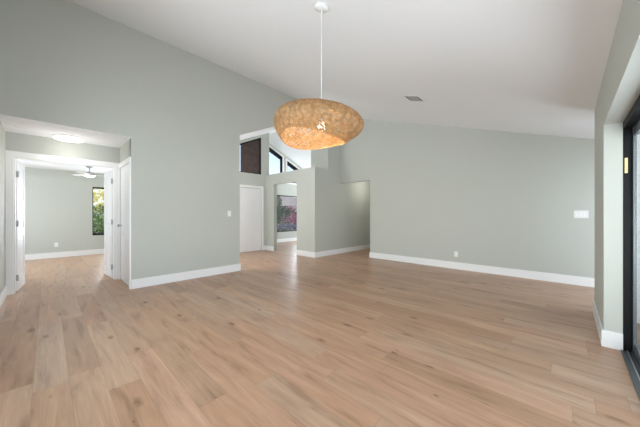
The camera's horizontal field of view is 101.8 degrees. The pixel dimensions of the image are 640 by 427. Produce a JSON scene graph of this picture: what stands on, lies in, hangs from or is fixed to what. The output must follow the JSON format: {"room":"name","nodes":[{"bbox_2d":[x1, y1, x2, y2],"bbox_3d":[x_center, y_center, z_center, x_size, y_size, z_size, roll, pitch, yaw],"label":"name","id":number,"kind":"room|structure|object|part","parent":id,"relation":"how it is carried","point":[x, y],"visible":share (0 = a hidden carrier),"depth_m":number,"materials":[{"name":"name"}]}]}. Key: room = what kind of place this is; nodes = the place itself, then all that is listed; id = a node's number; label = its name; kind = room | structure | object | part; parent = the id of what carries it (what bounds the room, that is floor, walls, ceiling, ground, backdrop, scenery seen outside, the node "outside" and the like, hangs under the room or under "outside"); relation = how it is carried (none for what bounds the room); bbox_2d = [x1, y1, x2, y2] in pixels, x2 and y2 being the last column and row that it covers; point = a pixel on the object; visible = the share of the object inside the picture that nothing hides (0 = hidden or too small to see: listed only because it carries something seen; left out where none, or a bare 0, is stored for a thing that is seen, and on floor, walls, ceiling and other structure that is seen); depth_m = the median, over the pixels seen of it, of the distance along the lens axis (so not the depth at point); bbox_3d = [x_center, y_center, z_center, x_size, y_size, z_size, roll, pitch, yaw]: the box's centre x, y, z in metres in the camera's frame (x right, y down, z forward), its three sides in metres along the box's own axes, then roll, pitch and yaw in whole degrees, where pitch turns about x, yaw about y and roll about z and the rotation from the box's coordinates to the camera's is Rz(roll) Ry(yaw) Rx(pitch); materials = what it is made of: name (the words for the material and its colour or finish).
{"room":"empty living room","nodes":[
{"label":"empty living room","id":0,"kind":"room"},
{"bbox_2d":[0,121,5,293],"bbox_3d":[-2.346,-0.950,1.561,6.550,4.300,0.120,0,0,44],"label":"wall","id":1,"kind":"structure","parent":0,"point":[2,130],"depth_m":3.61,"materials":[{"name":"grey paint"}]},
{"bbox_2d":[0,285,6,307],"bbox_3d":[-2.354,1.125,1.661,6.400,0.150,0.015,0,0,44],"label":"baseboard","id":2,"kind":"structure","parent":1,"relation":"attached to","point":[3,294],"depth_m":3.56,"materials":[{"name":"white paint"}]},
{"bbox_2d":[16,159,111,173],"bbox_3d":[-5.830,-1.290,5.906,4.250,0.100,4.740,0,0,44],"label":"ceiling","id":3,"kind":"structure","parent":0,"point":[28,163],"depth_m":6.86,"materials":[{"name":"white paint"}]},
{"bbox_2d":[72,166,99,176],"bbox_3d":[-5.813,-1.097,6.698,0.918,0.285,0.816,0,0,44],"label":"ceiling fan","id":4,"kind":"object","parent":3,"relation":"hanging from","point":[86,174],"visible":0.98,"depth_m":6.59,"materials":[{"name":"silver metal"}]},
{"bbox_2d":[25,167,103,254],"bbox_3d":[-5.786,-0.020,5.865,4.370,2.440,4.740,0,0,44],"label":"wall","id":5,"kind":"structure","parent":0,"point":[58,203],"depth_m":7.28,"materials":[{"name":"grey paint"}]},
{"bbox_2d":[25,249,103,259],"bbox_3d":[-7.275,1.125,7.285,0.015,0.150,4.500,0,0,44],"label":"baseboard","id":6,"kind":"structure","parent":5,"relation":"attached to","point":[95,251],"depth_m":7.31,"materials":[{"name":"white paint"}]},
{"bbox_2d":[92,187,103,235],"bbox_3d":[-6.382,-0.100,8.319,0.080,1.460,1.370,0,0,44],"label":"window","id":7,"kind":"structure","parent":5,"relation":"in","point":[92,187],"depth_m":7.81,"materials":[{"name":"black metal"}]},
{"bbox_2d":[0,114,130,147],"bbox_3d":[-3.854,-1.288,4.022,0.970,0.104,1.360,0,0,44],"label":"ceiling","id":8,"kind":"structure","parent":0,"point":[10,123],"depth_m":3.87,"materials":[{"name":"white paint"}]},
{"bbox_2d":[52,134,83,142],"bbox_3d":[-4.035,-1.212,4.173,0.364,0.049,0.364,0,0,44],"label":"ceiling light","id":9,"kind":"object","parent":8,"relation":"attached to","point":[62,137],"visible":1,"depth_m":4.10,"materials":[{"name":"white plastic"}]},
{"bbox_2d":[6,131,129,278],"bbox_3d":[-3.885,-0.100,4.120,1.030,2.600,1.700,0,0,44],"label":"wall","id":10,"kind":"structure","parent":0,"point":[18,142],"depth_m":4.33,"materials":[{"name":"grey paint"}]},
{"bbox_2d":[16,160,24,290],"bbox_3d":[-4.880,0.172,4.233,0.048,2.033,0.603,0,0,-41],"label":"door","id":11,"kind":"structure","parent":10,"relation":"in","point":[20,168],"depth_m":4.21,"materials":[{"name":"white paint"}]},
{"bbox_3d":[-4.888,0.128,4.234,0.028,1.745,0.418,0,0,-41],"label":"panel","id":12,"kind":"part","parent":11,"relation":"part of","materials":[{"name":"white paint"}]},
{"bbox_2d":[5,150,119,294],"bbox_3d":[-4.241,0.122,4.391,0.142,2.155,1.360,0,0,44],"label":"trim","id":13,"kind":"structure","parent":10,"relation":"attached to","point":[10,156],"depth_m":3.93,"materials":[{"name":"white paint"}]},
{"bbox_2d":[104,169,112,277],"bbox_3d":[-4.103,0.172,5.047,0.603,2.033,0.048,0,0,40],"label":"door","id":14,"kind":"structure","parent":10,"relation":"in","point":[108,176],"depth_m":5.02,"materials":[{"name":"white paint"}]},
{"bbox_3d":[-4.104,0.128,5.056,0.418,1.745,0.028,0,0,40],"label":"panel","id":15,"kind":"part","parent":14,"relation":"part of","materials":[{"name":"white paint"}]},
{"bbox_2d":[117,164,128,285],"bbox_3d":[-3.387,0.170,4.504,0.830,2.040,0.097,0,0,44],"label":"door","id":16,"kind":"structure","parent":10,"relation":"in","point":[124,225],"depth_m":4.51,"materials":[{"name":"white paint"}]},
{"bbox_3d":[-3.381,0.125,4.511,0.610,1.710,0.006,0,0,44],"label":"panel","id":17,"kind":"part","parent":16,"relation":"part of","materials":[{"name":"white paint"}]},
{"bbox_2d":[118,157,130,288],"bbox_3d":[-3.386,0.135,4.500,0.943,2.130,0.022,0,0,44],"label":"trim","id":18,"kind":"structure","parent":10,"relation":"attached to","point":[128,160],"depth_m":4.27,"materials":[{"name":"white paint"}]},
{"bbox_2d":[0,0,369,279],"bbox_3d":[-0.720,-1.025,6.692,0.120,4.450,9.550,0,0,44],"label":"wall","id":19,"kind":"structure","parent":0,"point":[184,114],"depth_m":4.46,"materials":[{"name":"grey paint"}]},
{"bbox_2d":[131,264,240,288],"bbox_3d":[-2.408,1.125,4.912,0.135,0.150,1.925,0,0,44],"label":"baseboard","id":20,"kind":"structure","parent":19,"relation":"attached to","point":[162,279],"depth_m":4.71,"materials":[{"name":"white paint"}]},
{"bbox_2d":[315,244,369,257],"bbox_3d":[1.197,1.125,8.604,0.015,0.150,3.895,0,0,44],"label":"baseboard","id":21,"kind":"structure","parent":19,"relation":"attached to","point":[362,247],"depth_m":8.00,"materials":[{"name":"white paint"}]},
{"bbox_2d":[240,133,268,249],"bbox_3d":[-3.148,-0.802,7.508,0.120,4.005,3.960,0,0,44],"label":"wall","id":22,"kind":"structure","parent":0,"point":[252,179],"depth_m":8.70,"materials":[{"name":"grey paint"}]},
{"bbox_2d":[240,187,260,252],"bbox_3d":[-2.251,0.170,8.365,0.097,2.040,0.852,0,0,44],"label":"door","id":23,"kind":"structure","parent":22,"relation":"in","point":[250,198],"depth_m":8.39,"materials":[{"name":"white paint"}]},
{"bbox_3d":[-2.257,0.125,8.372,0.006,1.710,0.630,0,0,44],"label":"panel","id":24,"kind":"part","parent":23,"relation":"part of","materials":[{"name":"white paint"}]},
{"bbox_2d":[240,138,260,174],"bbox_3d":[-2.372,-1.951,8.336,0.080,1.242,1.070,0,0,44],"label":"window","id":25,"kind":"structure","parent":22,"relation":"in","point":[250,150],"depth_m":8.48,"materials":[{"name":"black metal"}]},
{"bbox_2d":[240,184,263,249],"bbox_3d":[-2.241,0.133,8.356,0.022,2.135,1.000,0,0,44],"label":"trim","id":26,"kind":"structure","parent":22,"relation":"attached to","point":[247,186],"depth_m":8.68,"materials":[{"name":"white paint"}]},
{"bbox_2d":[240,143,301,238],"bbox_3d":[-1.300,-0.977,11.764,0.120,4.354,4.990,0,0,44],"label":"wall","id":27,"kind":"structure","parent":0,"point":[282,189],"depth_m":11.45,"materials":[{"name":"grey paint"}]},
{"bbox_2d":[269,145,283,172],"bbox_3d":[-1.994,-2.190,11.016,0.128,1.660,1.060,0,0,44],"label":"window","id":28,"kind":"structure","parent":27,"relation":"in","point":[271,151],"depth_m":11.21,"materials":[{"name":"black metal"}]},
{"bbox_2d":[277,237,296,242],"bbox_3d":[-1.251,1.125,11.717,0.015,0.150,4.750,0,0,44],"label":"baseboard","id":29,"kind":"structure","parent":27,"relation":"attached to","point":[284,239],"depth_m":11.47,"materials":[{"name":"white paint"}]},
{"bbox_2d":[277,195,296,231],"bbox_3d":[-1.462,-0.040,11.601,0.070,1.600,1.530,0,0,44],"label":"window","id":30,"kind":"structure","parent":27,"relation":"in","point":[277,195],"depth_m":11.54,"materials":[{"name":"black metal"}]},
{"bbox_2d":[286,158,299,184],"bbox_3d":[-1.045,-1.920,12.011,0.128,1.120,1.410,0,0,44],"label":"window","id":31,"kind":"structure","parent":27,"relation":"in","point":[290,165],"depth_m":11.71,"materials":[{"name":"black metal"}]},
{"bbox_3d":[-1.062,-1.910,12.027,0.080,0.980,1.300,0,0,44],"label":"frame","id":32,"kind":"part","parent":31,"relation":"part of","materials":[{"name":"black metal"}]},
{"bbox_2d":[240,122,310,168],"bbox_3d":[-1.221,-2.162,9.007,4.039,2.385,8.850,0,0,44],"label":"ceiling","id":33,"kind":"structure","parent":0,"point":[302,158],"depth_m":10.71,"materials":[{"name":"white paint"}]},
{"bbox_2d":[266,167,327,257],"bbox_3d":[-0.800,-0.065,8.202,2.320,2.530,0.555,0,0,44],"label":"wall","id":34,"kind":"structure","parent":0,"point":[312,182],"depth_m":7.53,"materials":[{"name":"grey paint"}]},
{"bbox_2d":[311,131,324,167],"bbox_3d":[1.412,-1.000,9.854,1.160,4.400,3.770,0,0,44],"label":"wall","id":35,"kind":"structure","parent":0,"point":[317,155],"depth_m":8.64,"materials":[{"name":"grey paint"}]},
{"bbox_2d":[0,241,639,426],"bbox_3d":[-0.658,1.250,6.135,11.480,0.100,12.270,0,0,44],"label":"floor","id":36,"kind":"structure","parent":0,"point":[284,339],"depth_m":2.29,"materials":[{"name":"brown wood"}]},
{"bbox_2d":[67,0,622,138],"bbox_3d":[0.348,-2.186,3.668,5.600,2.026,6.890,0,0,44],"label":"ceiling","id":37,"kind":"structure","parent":0,"point":[519,66],"depth_m":2.99,"materials":[{"name":"white paint"}]},
{"bbox_2d":[273,2,363,149],"bbox_3d":[-0.012,-1.255,2.319,0.790,1.259,0.791,0,0,44],"label":"pendant lamp","id":38,"kind":"object","parent":37,"relation":"hanging from","point":[308,112],"visible":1,"depth_m":2.09,"materials":[{"name":"beige wicker"}]},
{"bbox_3d":[-0.012,-0.789,2.319,0.772,0.324,0.771,0,0,44],"label":"lamp shade","id":39,"kind":"part","parent":38,"relation":"part of","materials":[{"name":"beige wicker"}]},
{"bbox_3d":[0.013,-1.338,2.320,0.005,1.006,0.005,0,0,21],"label":"cord","id":40,"kind":"part","parent":38,"relation":"part of","materials":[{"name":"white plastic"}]},
{"bbox_2d":[403,96,424,101],"bbox_3d":[1.587,-1.954,4.388,0.267,0.090,0.310,0,0,44],"label":"ceiling vent","id":41,"kind":"object","parent":37,"relation":"in","point":[410,98],"visible":1,"depth_m":4.39,"materials":[{"name":"white plastic"}]},
{"bbox_2d":[340,119,594,277],"bbox_3d":[2.869,-0.899,5.942,6.110,4.199,0.120,0,0,44],"label":"wall","id":42,"kind":"structure","parent":0,"point":[503,199],"depth_m":5.43,"materials":[{"name":"grey paint"}]},
{"bbox_2d":[369,252,594,286],"bbox_3d":[4.120,1.125,6.576,4.915,0.150,2.795,0,0,44],"label":"baseboard","id":43,"kind":"structure","parent":42,"relation":"attached to","point":[559,278],"depth_m":5.21,"materials":[{"name":"white paint"}]},
{"bbox_2d":[574,210,588,217],"bbox_3d":[4.406,-0.005,4.387,0.176,0.125,0.009,0,0,44],"label":"switch plate","id":44,"kind":"object","parent":42,"relation":"attached to","point":[583,213],"visible":1,"depth_m":4.38,"materials":[{"name":"white plastic"}]},
{"bbox_2d":[595,0,639,333],"bbox_3d":[1.658,-0.033,1.314,0.115,2.466,5.050,0,0,44],"label":"wall","id":45,"kind":"structure","parent":0,"point":[620,86],"depth_m":2.31,"materials":[{"name":"grey paint"}]},
{"bbox_2d":[593,300,622,350],"bbox_3d":[3.063,1.125,2.689,0.280,0.150,1.150,0,0,44],"label":"baseboard","id":46,"kind":"structure","parent":45,"relation":"attached to","point":[609,339],"depth_m":2.34,"materials":[{"name":"white paint"}]},
{"bbox_2d":[637,134,639,322],"bbox_3d":[3.674,0.100,2.797,0.605,2.400,0.120,0,0,44],"label":"wall","id":47,"kind":"structure","parent":0,"point":[638,135],"depth_m":2.87,"materials":[{"name":"white paint"}]},
{"bbox_3d":[-11.184,1.410,17.578,19.550,0.180,38.000,0,0,44],"label":"ground","id":48,"kind":"structure","parent":0,"visible":0},
{"bbox_2d":[93,189,103,228],"bbox_3d":[-8.043,0.064,9.833,1.251,2.520,2.198,0,0,44],"label":"shrub","id":49,"kind":"object","parent":48,"relation":"on","point":[100,205],"visible":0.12,"depth_m":9.50,"materials":[{"name":"green plant"}]},
{"bbox_2d":[93,214,103,232],"bbox_3d":[-7.579,0.651,9.006,0.765,1.357,1.321,0,0,44],"label":"shrub","id":50,"kind":"object","parent":48,"relation":"on","point":[100,228],"visible":0.16,"depth_m":8.90,"materials":[{"name":"green plant"}]},
{"bbox_2d":[277,223,296,230],"bbox_3d":[-1.538,0.863,12.466,0.479,0.943,1.876,0,0,44],"label":"bed","id":51,"kind":"object","parent":48,"relation":"on","point":[285,226],"visible":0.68,"depth_m":12.40,"materials":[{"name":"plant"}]},
{"bbox_2d":[277,196,296,230],"bbox_3d":[-1.641,0.166,13.418,1.000,2.320,1.873,0,0,44],"label":"bougainvillea","id":52,"kind":"object","parent":48,"relation":"on","point":[287,218],"visible":0.69,"depth_m":13.13,"materials":[{"name":"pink plant"}]},
{"bbox_2d":[277,196,296,230],"bbox_3d":[-2.578,-0.040,14.828,0.200,2.720,7.100,0,0,44],"label":"wall","id":53,"kind":"structure","parent":48,"relation":"on","point":[288,201],"depth_m":15.48,"materials":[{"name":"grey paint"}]},
{"bbox_3d":[1.712,0.020,1.179,0.150,2.360,5.170,0,0,44],"label":"wall","id":54,"kind":"structure","parent":0,"visible":0},
{"bbox_2d":[621,95,639,399],"bbox_3d":[1.379,0.207,0.875,0.117,2.045,4.030,0,0,44],"label":"door","id":55,"kind":"structure","parent":54,"relation":"in","point":[630,352],"depth_m":2.26,"materials":[{"name":"black metal"}]},
{"bbox_3d":[2.681,-0.429,2.276,0.018,0.133,0.004,0,0,44],"label":"strike plate","id":56,"kind":"part","parent":55,"relation":"part of","materials":[{"name":"gold metal"}]},
{"bbox_3d":[1.349,1.189,0.834,0.057,0.010,3.930,0,0,44],"label":"track rail","id":57,"kind":"part","parent":55,"relation":"part of","materials":[{"name":"silver metal"}]},
{"bbox_3d":[2.108,0.214,1.598,0.035,1.939,1.783,0,0,44],"label":"fixed panel","id":58,"kind":"part","parent":55,"relation":"part of","materials":[{"name":"grey metal"}]}
]}

